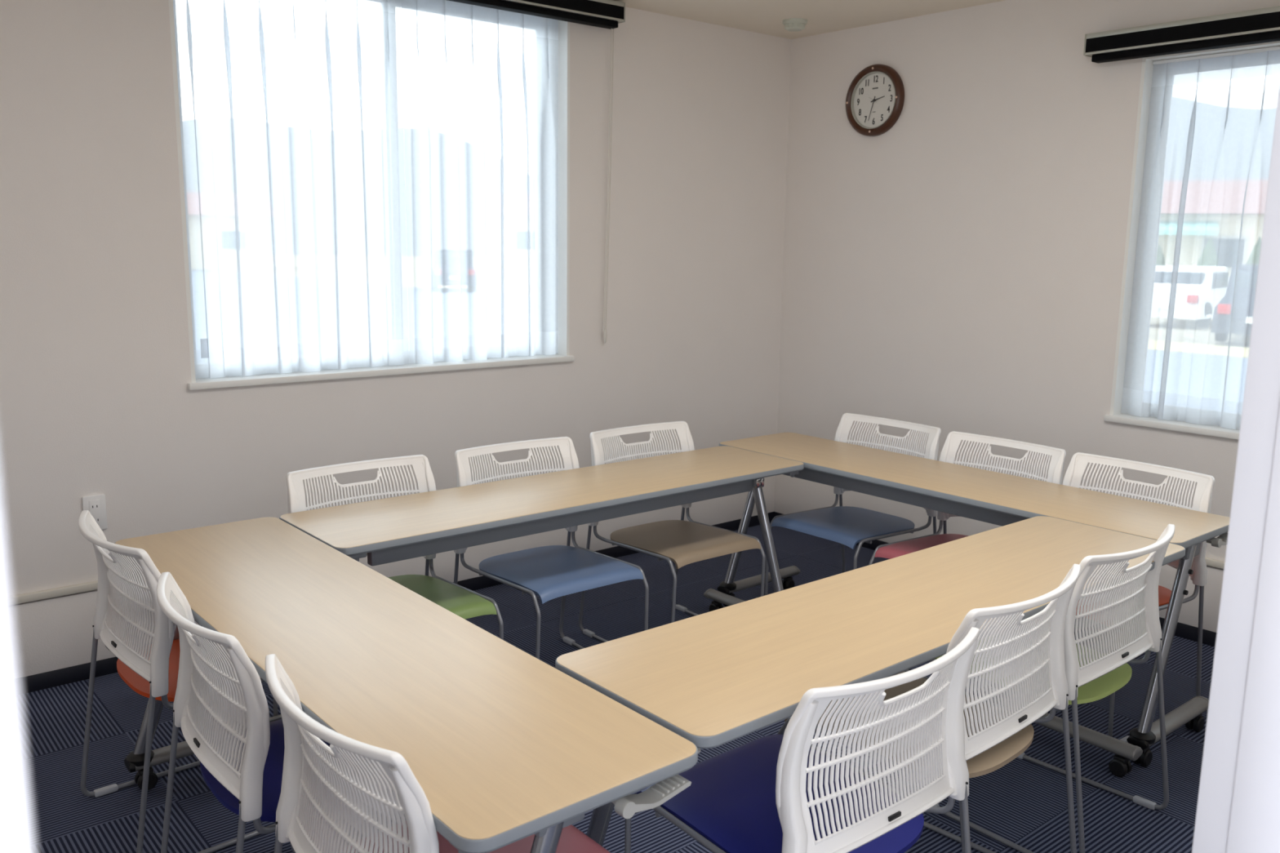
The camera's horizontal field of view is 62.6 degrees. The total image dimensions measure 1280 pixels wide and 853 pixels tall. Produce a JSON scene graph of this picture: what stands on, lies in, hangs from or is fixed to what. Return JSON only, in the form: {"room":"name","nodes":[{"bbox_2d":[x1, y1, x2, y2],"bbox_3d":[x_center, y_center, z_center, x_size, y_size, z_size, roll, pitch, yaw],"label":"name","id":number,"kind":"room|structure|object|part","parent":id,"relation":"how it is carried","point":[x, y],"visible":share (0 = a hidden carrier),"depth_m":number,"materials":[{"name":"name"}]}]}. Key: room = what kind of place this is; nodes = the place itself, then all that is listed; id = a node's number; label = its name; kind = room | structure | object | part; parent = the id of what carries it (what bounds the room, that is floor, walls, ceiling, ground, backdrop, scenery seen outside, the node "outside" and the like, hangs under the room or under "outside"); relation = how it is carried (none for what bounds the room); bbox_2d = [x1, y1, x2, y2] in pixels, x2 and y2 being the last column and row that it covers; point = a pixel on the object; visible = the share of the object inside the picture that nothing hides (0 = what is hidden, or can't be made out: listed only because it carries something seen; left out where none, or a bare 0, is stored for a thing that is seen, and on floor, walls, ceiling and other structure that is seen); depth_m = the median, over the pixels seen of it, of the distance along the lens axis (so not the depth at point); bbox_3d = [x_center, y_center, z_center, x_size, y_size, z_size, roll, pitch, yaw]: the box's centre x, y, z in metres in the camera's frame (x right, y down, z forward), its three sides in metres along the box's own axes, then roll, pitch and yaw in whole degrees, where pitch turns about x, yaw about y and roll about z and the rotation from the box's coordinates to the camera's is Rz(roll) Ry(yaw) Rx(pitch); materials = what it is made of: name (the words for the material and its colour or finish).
{"room":"meeting room","nodes":[
{"label":"meeting room","id":0,"kind":"room"},
{"bbox_2d":[0,0,791,605],"bbox_3d":[-1.220,-0.497,4.136,5.400,2.562,0.200,-7,13,-39],"label":"wall","id":1,"kind":"structure","parent":0,"point":[95,398],"depth_m":4.00,"materials":[{"name":"paint"}]},
{"bbox_2d":[10,580,97,604],"bbox_3d":[-1.162,0.454,4.216,5.000,0.027,0.022,-7,13,-39],"label":"trim","id":2,"kind":"structure","parent":1,"relation":"attached to","point":[89,586],"depth_m":3.54,"materials":[{"name":"white wood"}]},
{"bbox_2d":[81,493,107,529],"bbox_3d":[-1.862,0.296,3.596,0.072,0.124,0.014,-7,13,-39],"label":"wall outlet","id":3,"kind":"object","parent":1,"relation":"attached to","point":[95,504],"visible":0.73,"depth_m":3.59,"materials":[{"name":"white plastic"}]},
{"bbox_2d":[88,499,102,525],"bbox_3d":[-1.859,0.296,3.592,0.034,0.092,0.004,-7,13,-39],"label":"socket","id":4,"kind":"object","parent":3,"relation":"attached to","point":[95,505],"depth_m":3.59,"materials":[{"name":"white plastic"}]},
{"bbox_2d":[168,0,574,390],"bbox_3d":[-1.002,-0.974,4.207,1.688,1.517,0.207,-7,13,-39],"label":"window","id":5,"kind":"structure","parent":1,"relation":"in","point":[562,356],"depth_m":4.53,"materials":[{"name":"white plastic"}]},
{"bbox_2d":[173,0,408,378],"bbox_3d":[-1.269,-0.938,3.940,0.872,1.471,0.047,-7,13,-39],"label":"sheer curtain","id":6,"kind":"object","parent":5,"relation":"hanging from","point":[291,111],"visible":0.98,"depth_m":3.93,"materials":[{"name":"fabric"}]},
{"bbox_3d":[-0.991,-0.234,4.312,1.688,0.025,0.142,-7,13,-39],"label":"sill","id":7,"kind":"part","parent":5,"relation":"part of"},
{"bbox_2d":[400,0,558,364],"bbox_3d":[-0.645,-1.020,4.460,0.753,1.471,0.054,-7,13,-39],"label":"sheer curtain","id":8,"kind":"object","parent":5,"relation":"hanging from","point":[480,84],"visible":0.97,"depth_m":4.44,"materials":[{"name":"fabric"}]},
{"bbox_2d":[11,475,775,678],"bbox_3d":[-1.167,0.597,4.245,5.000,0.253,0.010,-7,13,-39],"label":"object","id":9,"kind":"structure","parent":1,"relation":"attached to","point":[55,633],"depth_m":4.36,"materials":[{"name":"paper"}]},
{"bbox_2d":[18,511,774,694],"bbox_3d":[-1.170,0.751,4.273,5.000,0.058,0.009,-7,13,-39],"label":"baseboard","id":10,"kind":"structure","parent":1,"relation":"attached to","point":[32,683],"depth_m":3.68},
{"bbox_2d":[448,0,625,342],"bbox_3d":[-0.914,-1.023,4.101,2.112,1.499,0.096,-7,13,-39],"label":"curtain rail","id":11,"kind":"object","parent":1,"relation":"attached to","point":[606,14],"visible":1,"depth_m":4.49,"materials":[{"name":"metal"}]},
{"bbox_3d":[-0.877,-1.706,3.947,2.098,0.052,0.004,-7,13,-39],"label":"panel","id":12,"kind":"part","parent":11,"relation":"part of","materials":[{"name":"black metal"}]},
{"bbox_3d":[-0.142,-1.107,4.746,0.042,1.363,0.011,-3,11,-21],"label":"pull cord","id":13,"kind":"part","parent":11,"relation":"part of","materials":[{"name":"white plastic"}]},
{"bbox_2d":[20,522,1215,852],"bbox_3d":[0.814,1.275,1.953,5.400,0.120,6.600,-7,13,-39],"label":"floor","id":14,"kind":"structure","parent":0,"point":[1024,802],"depth_m":3.11,"materials":[{"name":"carpet"}]},
{"bbox_2d":[78,510,277,852],"bbox_3d":[-1.150,0.627,2.807,0.555,0.808,0.513,-8,13,-41],"label":"chair","id":15,"kind":"object","parent":14,"relation":"on","point":[126,601],"visible":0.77,"depth_m":2.58,"materials":[{"name":"white plastic"}]},
{"bbox_3d":[-1.322,0.547,2.646,0.005,0.008,0.034,-8,13,-41],"label":"label plate","id":16,"kind":"part","parent":15,"relation":"part of","materials":[{"name":"black plastic"}]},
{"bbox_3d":[-1.303,0.420,2.630,0.100,0.336,0.488,-8,13,-41],"label":"backrest","id":17,"kind":"part","parent":15,"relation":"part of","materials":[{"name":"white plastic"}]},
{"bbox_3d":[-1.127,0.618,2.827,0.476,0.044,0.424,-8,13,-41],"label":"seat","id":18,"kind":"part","parent":15,"relation":"part of","materials":[{"name":"orange fabric"}]},
{"bbox_3d":[-1.303,0.747,2.999,0.555,0.500,0.029,-8,13,-40],"label":"frame","id":19,"kind":"part","parent":15,"relation":"part of","materials":[{"name":"grey metal"}]},
{"bbox_3d":[-1.003,0.809,2.667,0.555,0.500,0.029,-8,13,-42],"label":"frame","id":20,"kind":"part","parent":15,"relation":"part of","materials":[{"name":"grey metal"}]},
{"bbox_2d":[156,572,386,852],"bbox_3d":[-0.718,0.725,2.285,0.555,0.808,0.513,-7,12,-37],"label":"chair","id":21,"kind":"object","parent":14,"relation":"on","point":[218,684],"visible":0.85,"depth_m":2.06,"materials":[{"name":"white plastic"}]},
{"bbox_3d":[-0.900,0.642,2.138,0.005,0.008,0.034,-7,12,-37],"label":"label plate","id":22,"kind":"part","parent":21,"relation":"part of","materials":[{"name":"black plastic"}]},
{"bbox_3d":[-0.880,0.515,2.121,0.100,0.336,0.488,-7,12,-37],"label":"backrest","id":23,"kind":"part","parent":21,"relation":"part of","materials":[{"name":"white plastic"}]},
{"bbox_3d":[-0.859,0.842,2.492,0.555,0.500,0.035,-7,12,-37],"label":"frame","id":24,"kind":"part","parent":21,"relation":"part of","materials":[{"name":"grey metal"}]},
{"bbox_3d":[-0.692,0.716,2.304,0.476,0.044,0.424,-7,12,-37],"label":"seat","id":25,"kind":"part","parent":21,"relation":"part of","materials":[{"name":"blue fabric"}]},
{"bbox_3d":[-0.583,0.908,2.135,0.555,0.500,0.029,-7,13,-38],"label":"frame","id":26,"kind":"part","parent":21,"relation":"part of","materials":[{"name":"grey metal"}]},
{"bbox_2d":[285,454,503,639],"bbox_3d":[-0.771,0.546,3.299,0.513,0.808,0.555,-8,13,-40],"label":"chair","id":27,"kind":"object","parent":14,"relation":"on","point":[466,603],"visible":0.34,"depth_m":3.37,"materials":[{"name":"white plastic"}]},
{"bbox_3d":[-0.903,0.288,3.415,0.488,0.336,0.100,-8,13,-40],"label":"backrest","id":28,"kind":"part","parent":27,"relation":"part of","materials":[{"name":"white plastic"}]},
{"bbox_3d":[-0.750,0.545,3.274,0.424,0.044,0.476,-8,13,-40],"label":"seat","id":29,"kind":"part","parent":27,"relation":"part of","materials":[{"name":"green fabric"}]},
{"bbox_3d":[-0.601,0.674,3.470,0.029,0.500,0.555,-7,13,-38],"label":"frame","id":30,"kind":"part","parent":27,"relation":"part of","materials":[{"name":"grey metal"}]},
{"bbox_2d":[114,516,697,852],"bbox_3d":[-0.679,0.768,2.356,0.472,0.700,1.897,-7,13,-39],"label":"folding table","id":31,"kind":"object","parent":14,"relation":"on","point":[504,747],"visible":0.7,"depth_m":1.96,"materials":[{"name":"paint"}]},
{"bbox_3d":[-1.309,0.634,2.932,0.234,0.571,0.034,-7,13,-39],"label":"leg","id":32,"kind":"part","parent":31,"relation":"part of","materials":[{"name":"metal"}]},
{"bbox_3d":[-0.209,0.876,1.638,0.234,0.571,0.034,-7,13,-39],"label":"leg","id":33,"kind":"part","parent":31,"relation":"part of","materials":[{"name":"metal"}]},
{"bbox_3d":[0.009,0.583,1.690,0.146,0.032,0.062,-7,13,-39],"label":"lever","id":34,"kind":"part","parent":31,"relation":"part of","materials":[{"name":"grey plastic"}]},
{"bbox_2d":[265,653,610,852],"bbox_3d":[-0.336,0.804,1.861,0.555,0.808,0.513,-7,13,-39],"label":"chair","id":35,"kind":"object","parent":14,"relation":"on","point":[322,784],"visible":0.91,"depth_m":1.67,"materials":[{"name":"white plastic"}]},
{"bbox_3d":[-0.483,0.923,2.057,0.555,0.500,0.029,-7,13,-38],"label":"frame","id":36,"kind":"part","parent":35,"relation":"part of","materials":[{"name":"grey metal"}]},
{"bbox_3d":[-0.492,0.596,1.688,0.100,0.336,0.488,-7,13,-39],"label":"backrest","id":37,"kind":"part","parent":35,"relation":"part of","materials":[{"name":"white plastic"}]},
{"bbox_3d":[-0.311,0.796,1.880,0.476,0.044,0.424,-7,13,-39],"label":"seat","id":38,"kind":"part","parent":35,"relation":"part of","materials":[{"name":"red fabric"}]},
{"bbox_2d":[279,445,804,611],"bbox_3d":[-0.224,0.549,3.637,1.897,0.700,0.472,-7,13,-39],"label":"folding table","id":39,"kind":"object","parent":14,"relation":"on","point":[408,526],"visible":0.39,"depth_m":3.42,"materials":[{"name":"brown wood"}]},
{"bbox_3d":[0.501,0.455,4.097,0.034,0.571,0.234,-7,13,-39],"label":"leg","id":40,"kind":"part","parent":39,"relation":"part of","materials":[{"name":"metal"}]},
{"bbox_2d":[453,436,648,659],"bbox_3d":[-0.318,0.489,3.663,0.513,0.808,0.555,-7,13,-38],"label":"chair","id":41,"kind":"object","parent":14,"relation":"on","point":[550,572],"visible":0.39,"depth_m":3.64,"materials":[{"name":"white plastic"}]},
{"bbox_3d":[-0.496,0.662,3.549,0.029,0.500,0.555,-8,13,-40],"label":"frame","id":42,"kind":"part","parent":41,"relation":"part of","materials":[{"name":"grey metal"}]},
{"bbox_3d":[-0.446,0.230,3.782,0.488,0.336,0.100,-7,13,-38],"label":"backrest","id":43,"kind":"part","parent":41,"relation":"part of","materials":[{"name":"white plastic"}]},
{"bbox_3d":[-0.298,0.488,3.638,0.424,0.044,0.476,-7,13,-38],"label":"seat","id":44,"kind":"part","parent":41,"relation":"part of","materials":[{"name":"blue fabric"}]},
{"bbox_3d":[-0.144,0.618,3.830,0.029,0.500,0.555,-7,12,-37],"label":"frame","id":45,"kind":"part","parent":41,"relation":"part of","materials":[{"name":"grey metal"}]},
{"bbox_2d":[578,421,765,642],"bbox_3d":[0.127,0.429,4.040,0.513,0.808,0.555,-7,13,-38],"label":"chair","id":46,"kind":"object","parent":14,"relation":"on","point":[682,542],"visible":0.53,"depth_m":4.03,"materials":[{"name":"white plastic"}]},
{"bbox_3d":[-0.051,0.602,3.927,0.029,0.500,0.555,-8,13,-40],"label":"frame","id":47,"kind":"part","parent":46,"relation":"part of","materials":[{"name":"grey metal"}]},
{"bbox_3d":[0.000,0.170,4.160,0.488,0.336,0.100,-7,13,-38],"label":"backrest","id":48,"kind":"part","parent":46,"relation":"part of","materials":[{"name":"white plastic"}]},
{"bbox_3d":[0.147,0.428,4.015,0.424,0.044,0.476,-7,13,-38],"label":"seat","id":49,"kind":"part","parent":46,"relation":"part of","materials":[{"name":"brown fabric"}]},
{"bbox_3d":[0.301,0.558,4.207,0.029,0.500,0.555,-7,12,-37],"label":"frame","id":50,"kind":"part","parent":46,"relation":"part of","materials":[{"name":"grey metal"}]},
{"bbox_2d":[624,626,979,852],"bbox_3d":[0.319,0.773,2.091,0.513,0.808,0.555,-7,13,-39],"label":"chair","id":51,"kind":"object","parent":14,"relation":"on","point":[773,793],"visible":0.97,"depth_m":1.95,"materials":[{"name":"white plastic"}]},
{"bbox_3d":[0.142,0.947,1.975,0.029,0.500,0.555,-7,13,-38],"label":"frame","id":52,"kind":"part","parent":51,"relation":"part of","materials":[{"name":"grey metal"}]},
{"bbox_3d":[0.299,0.763,2.114,0.424,0.044,0.476,-7,13,-39],"label":"seat","id":53,"kind":"part","parent":51,"relation":"part of","materials":[{"name":"blue fabric"}]},
{"bbox_3d":[0.455,0.574,1.893,0.488,0.336,0.100,-7,13,-39],"label":"backrest","id":54,"kind":"part","parent":51,"relation":"part of","materials":[{"name":"white plastic"}]},
{"bbox_3d":[0.491,0.902,2.259,0.029,0.500,0.555,-8,13,-40],"label":"frame","id":55,"kind":"part","parent":51,"relation":"part of","materials":[{"name":"grey metal"}]},
{"bbox_3d":[0.459,0.703,1.898,0.034,0.008,0.005,-7,13,-39],"label":"label plate","id":56,"kind":"part","parent":51,"relation":"part of","materials":[{"name":"black plastic"}]},
{"bbox_2d":[764,413,941,595],"bbox_3d":[0.874,0.393,4.303,0.555,0.808,0.513,-8,13,-40],"label":"chair","id":57,"kind":"object","parent":14,"relation":"on","point":[848,526],"visible":0.44,"depth_m":4.28,"materials":[{"name":"white plastic"}]},
{"bbox_3d":[0.724,0.513,4.498,0.555,0.500,0.029,-8,13,-42],"label":"frame","id":58,"kind":"part","parent":57,"relation":"part of","materials":[{"name":"grey metal"}]},
{"bbox_3d":[0.850,0.391,4.282,0.476,0.044,0.424,-8,13,-40],"label":"seat","id":59,"kind":"part","parent":57,"relation":"part of","materials":[{"name":"blue fabric"}]},
{"bbox_3d":[1.034,0.143,4.398,0.100,0.336,0.488,-8,13,-40],"label":"backrest","id":60,"kind":"part","parent":57,"relation":"part of","materials":[{"name":"white plastic"}]},
{"bbox_3d":[1.020,0.576,4.162,0.555,0.500,0.029,-7,13,-39],"label":"frame","id":61,"kind":"part","parent":57,"relation":"part of","materials":[{"name":"grey metal"}]},
{"bbox_2d":[555,515,1185,846],"bbox_3d":[0.657,0.742,2.610,1.887,0.700,0.507,-7,13,-39],"label":"folding table","id":62,"kind":"object","parent":14,"relation":"on","point":[715,678],"visible":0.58,"depth_m":2.27,"materials":[{"name":"paint"}]},
{"bbox_3d":[-0.076,0.787,2.158,0.033,0.571,0.234,-7,13,-39],"label":"leg","id":63,"kind":"part","parent":62,"relation":"part of","materials":[{"name":"metal"}]},
{"bbox_2d":[777,564,1080,852],"bbox_3d":[0.684,0.710,2.481,0.513,0.808,0.555,-9,14,-43],"label":"chair","id":64,"kind":"object","parent":14,"relation":"on","point":[1033,648],"visible":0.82,"depth_m":2.30,"materials":[{"name":"white plastic"}]},
{"bbox_3d":[0.518,0.885,2.354,0.029,0.500,0.555,-8,13,-42],"label":"frame","id":65,"kind":"part","parent":64,"relation":"part of","materials":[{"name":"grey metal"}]},
{"bbox_3d":[0.662,0.700,2.503,0.424,0.044,0.476,-9,14,-43],"label":"seat","id":66,"kind":"part","parent":64,"relation":"part of","materials":[{"name":"beige plastic"}]},
{"bbox_3d":[0.845,0.836,2.662,0.029,0.500,0.555,-9,14,-44],"label":"frame","id":67,"kind":"part","parent":64,"relation":"part of","materials":[{"name":"grey metal"}]},
{"bbox_3d":[0.830,0.509,2.293,0.488,0.336,0.100,-9,14,-43],"label":"backrest","id":68,"kind":"part","parent":64,"relation":"part of","materials":[{"name":"white plastic"}]},
{"bbox_3d":[0.836,0.638,2.299,0.034,0.008,0.005,-9,14,-43],"label":"label plate","id":69,"kind":"part","parent":64,"relation":"part of","materials":[{"name":"black plastic"}]},
{"bbox_2d":[868,431,1066,693],"bbox_3d":[1.204,0.470,3.892,0.555,0.808,0.513,-7,13,-39],"label":"chair","id":70,"kind":"object","parent":14,"relation":"on","point":[895,549],"visible":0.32,"depth_m":3.97,"materials":[{"name":"white plastic"}]},
{"bbox_3d":[1.057,0.589,4.089,0.555,0.500,0.029,-8,13,-40],"label":"frame","id":71,"kind":"part","parent":70,"relation":"part of","materials":[{"name":"grey metal"}]},
{"bbox_3d":[1.179,0.468,3.870,0.476,0.044,0.424,-7,13,-39],"label":"seat","id":72,"kind":"part","parent":70,"relation":"part of","materials":[{"name":"red fabric"}]},
{"bbox_3d":[1.367,0.220,3.983,0.100,0.336,0.488,-7,13,-39],"label":"backrest","id":73,"kind":"part","parent":70,"relation":"part of","materials":[{"name":"white plastic"}]},
{"bbox_2d":[717,432,1230,767],"bbox_3d":[1.079,0.524,3.887,0.472,0.700,1.897,-7,13,-39],"label":"folding table","id":74,"kind":"object","parent":14,"relation":"on","point":[996,498],"visible":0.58,"depth_m":3.58,"materials":[{"name":"paint"}]},
{"bbox_3d":[0.450,0.391,4.463,0.234,0.571,0.034,-7,13,-39],"label":"leg","id":75,"kind":"part","parent":74,"relation":"part of","materials":[{"name":"metal"}]},
{"bbox_3d":[1.572,0.637,3.143,0.234,0.571,0.034,-7,13,-39],"label":"leg","id":76,"kind":"part","parent":74,"relation":"part of","materials":[{"name":"metal"}]},
{"bbox_3d":[1.768,0.340,3.221,0.146,0.032,0.062,-7,13,-39],"label":"lever","id":77,"kind":"part","parent":74,"relation":"part of","materials":[{"name":"grey plastic"}]},
{"bbox_2d":[898,524,1174,852],"bbox_3d":[1.084,0.650,2.856,0.513,0.808,0.555,-8,13,-41],"label":"chair","id":78,"kind":"object","parent":14,"relation":"on","point":[1129,597],"visible":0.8,"depth_m":2.65,"materials":[{"name":"white plastic"}]},
{"bbox_3d":[0.912,0.824,2.734,0.029,0.500,0.555,-8,13,-40],"label":"frame","id":79,"kind":"part","parent":78,"relation":"part of","materials":[{"name":"grey metal"}]},
{"bbox_3d":[1.063,0.640,2.878,0.424,0.044,0.476,-8,13,-41],"label":"seat","id":80,"kind":"part","parent":78,"relation":"part of","materials":[{"name":"green plastic"}]},
{"bbox_3d":[1.251,0.777,3.030,0.029,0.500,0.555,-8,13,-42],"label":"frame","id":81,"kind":"part","parent":78,"relation":"part of","materials":[{"name":"grey metal"}]},
{"bbox_3d":[1.225,0.449,2.662,0.488,0.336,0.100,-8,13,-41],"label":"backrest","id":82,"kind":"part","parent":78,"relation":"part of","materials":[{"name":"white plastic"}]},
{"bbox_3d":[1.230,0.579,2.667,0.034,0.008,0.005,-8,13,-41],"label":"label plate","id":83,"kind":"part","parent":78,"relation":"part of","materials":[{"name":"black plastic"}]},
{"bbox_2d":[980,452,1214,743],"bbox_3d":[1.517,0.543,3.498,0.555,0.808,0.513,-7,12,-37],"label":"chair","id":84,"kind":"object","parent":14,"relation":"on","point":[1079,461],"visible":0.28,"depth_m":3.49,"materials":[{"name":"white plastic"}]},
{"bbox_3d":[1.491,0.541,3.478,0.476,0.044,0.424,-7,12,-37],"label":"seat","id":85,"kind":"part","parent":84,"relation":"part of","materials":[{"name":"plastic"}]},
{"bbox_3d":[1.686,0.295,3.581,0.100,0.336,0.488,-7,12,-37],"label":"backrest","id":86,"kind":"part","parent":84,"relation":"part of","materials":[{"name":"white plastic"}]},
{"bbox_3d":[1.651,0.727,3.347,0.555,0.500,0.029,-6,12,-35],"label":"frame","id":87,"kind":"part","parent":84,"relation":"part of","materials":[{"name":"grey metal"}]},
{"bbox_2d":[614,0,1004,39],"bbox_3d":[0.850,-1.366,1.490,5.400,0.120,6.600,-7,13,-39],"label":"ceiling","id":88,"kind":"structure","parent":0,"point":[762,16],"depth_m":4.76,"materials":[{"name":"white paint"}]},
{"bbox_2d":[782,17,807,31],"bbox_3d":[0.731,-1.893,4.969,0.116,0.045,0.116,-7,13,-39],"label":"smoke detector","id":89,"kind":"object","parent":88,"relation":"attached to","point":[793,24],"visible":1,"depth_m":4.93,"materials":[{"name":"plastic"}]},
{"bbox_2d":[777,0,1279,569],"bbox_3d":[2.827,-0.306,3.369,0.200,2.562,6.200,-7,13,-39],"label":"wall","id":90,"kind":"structure","parent":0,"point":[957,266],"depth_m":4.71,"materials":[{"name":"paint"}]},
{"bbox_2d":[845,63,904,136],"bbox_3d":[1.119,-1.564,5.045,0.046,0.332,0.332,-7,13,-39],"label":"wall clock","id":91,"kind":"object","parent":90,"relation":"attached to","point":[875,97],"visible":1,"depth_m":5.04,"materials":[{"name":"brown wood"}]},
{"bbox_2d":[773,511,1217,647],"bbox_3d":[1.851,0.744,4.552,0.009,0.058,3.441,-7,13,-39],"label":"baseboard","id":92,"kind":"structure","parent":90,"relation":"attached to","point":[1184,631],"depth_m":4.17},
{"bbox_2d":[774,474,1223,632],"bbox_3d":[1.853,0.590,4.524,0.010,0.253,3.439,-7,13,-39],"label":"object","id":93,"kind":"structure","parent":90,"relation":"attached to","point":[793,495],"depth_m":5.12,"materials":[{"name":"grey plastic"}]},
{"bbox_2d":[1083,5,1279,62],"bbox_3d":[2.342,-1.385,3.551,0.096,0.112,1.712,-7,13,-39],"label":"curtain rail","id":94,"kind":"object","parent":90,"relation":"attached to","point":[1260,25],"visible":1,"depth_m":3.88,"materials":[{"name":"metal"}]},
{"bbox_2d":[1103,40,1279,439],"bbox_3d":[2.459,-0.640,3.732,0.207,1.439,1.442,-7,13,-39],"label":"window","id":95,"kind":"structure","parent":90,"relation":"in","point":[1115,415],"depth_m":4.18,"materials":[{"name":"white plastic"}]},
{"bbox_3d":[2.424,0.059,3.833,0.142,0.025,1.442,-7,13,-39],"label":"sill","id":96,"kind":"part","parent":95,"relation":"part of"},
{"bbox_2d":[1120,45,1279,429],"bbox_3d":[2.256,-0.682,3.916,0.053,1.393,0.832,-7,13,-39],"label":"sheer curtain","id":97,"kind":"object","parent":95,"relation":"hanging from","point":[1211,122],"visible":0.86,"depth_m":4.04,"materials":[{"name":"fabric"}]},
{"bbox_3d":[2.277,-1.364,3.807,0.016,0.012,0.832,-7,13,-39],"label":"curtain rail","id":98,"kind":"part","parent":97,"relation":"part of","materials":[{"name":"metal"}]},
{"bbox_2d":[1204,557,1225,569],"bbox_3d":[1.854,0.448,4.491,0.022,0.027,3.428,-7,13,-39],"label":"trim","id":99,"kind":"structure","parent":90,"relation":"attached to","point":[1209,562],"depth_m":4.05,"materials":[{"name":"white plastic"}]},
{"bbox_3d":[1.104,0.015,1.401,5.000,2.562,0.150,-7,13,-39],"label":"wall","id":100,"kind":"structure","parent":0,"visible":0},
{"bbox_2d":[0,81,1279,852],"bbox_3d":[0.246,0.306,0.721,1.375,2.200,0.182,-7,13,-39],"label":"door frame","id":101,"kind":"structure","parent":100,"relation":"in","point":[1238,806],"depth_m":1.11,"materials":[{"name":"white paint"}]}
]}

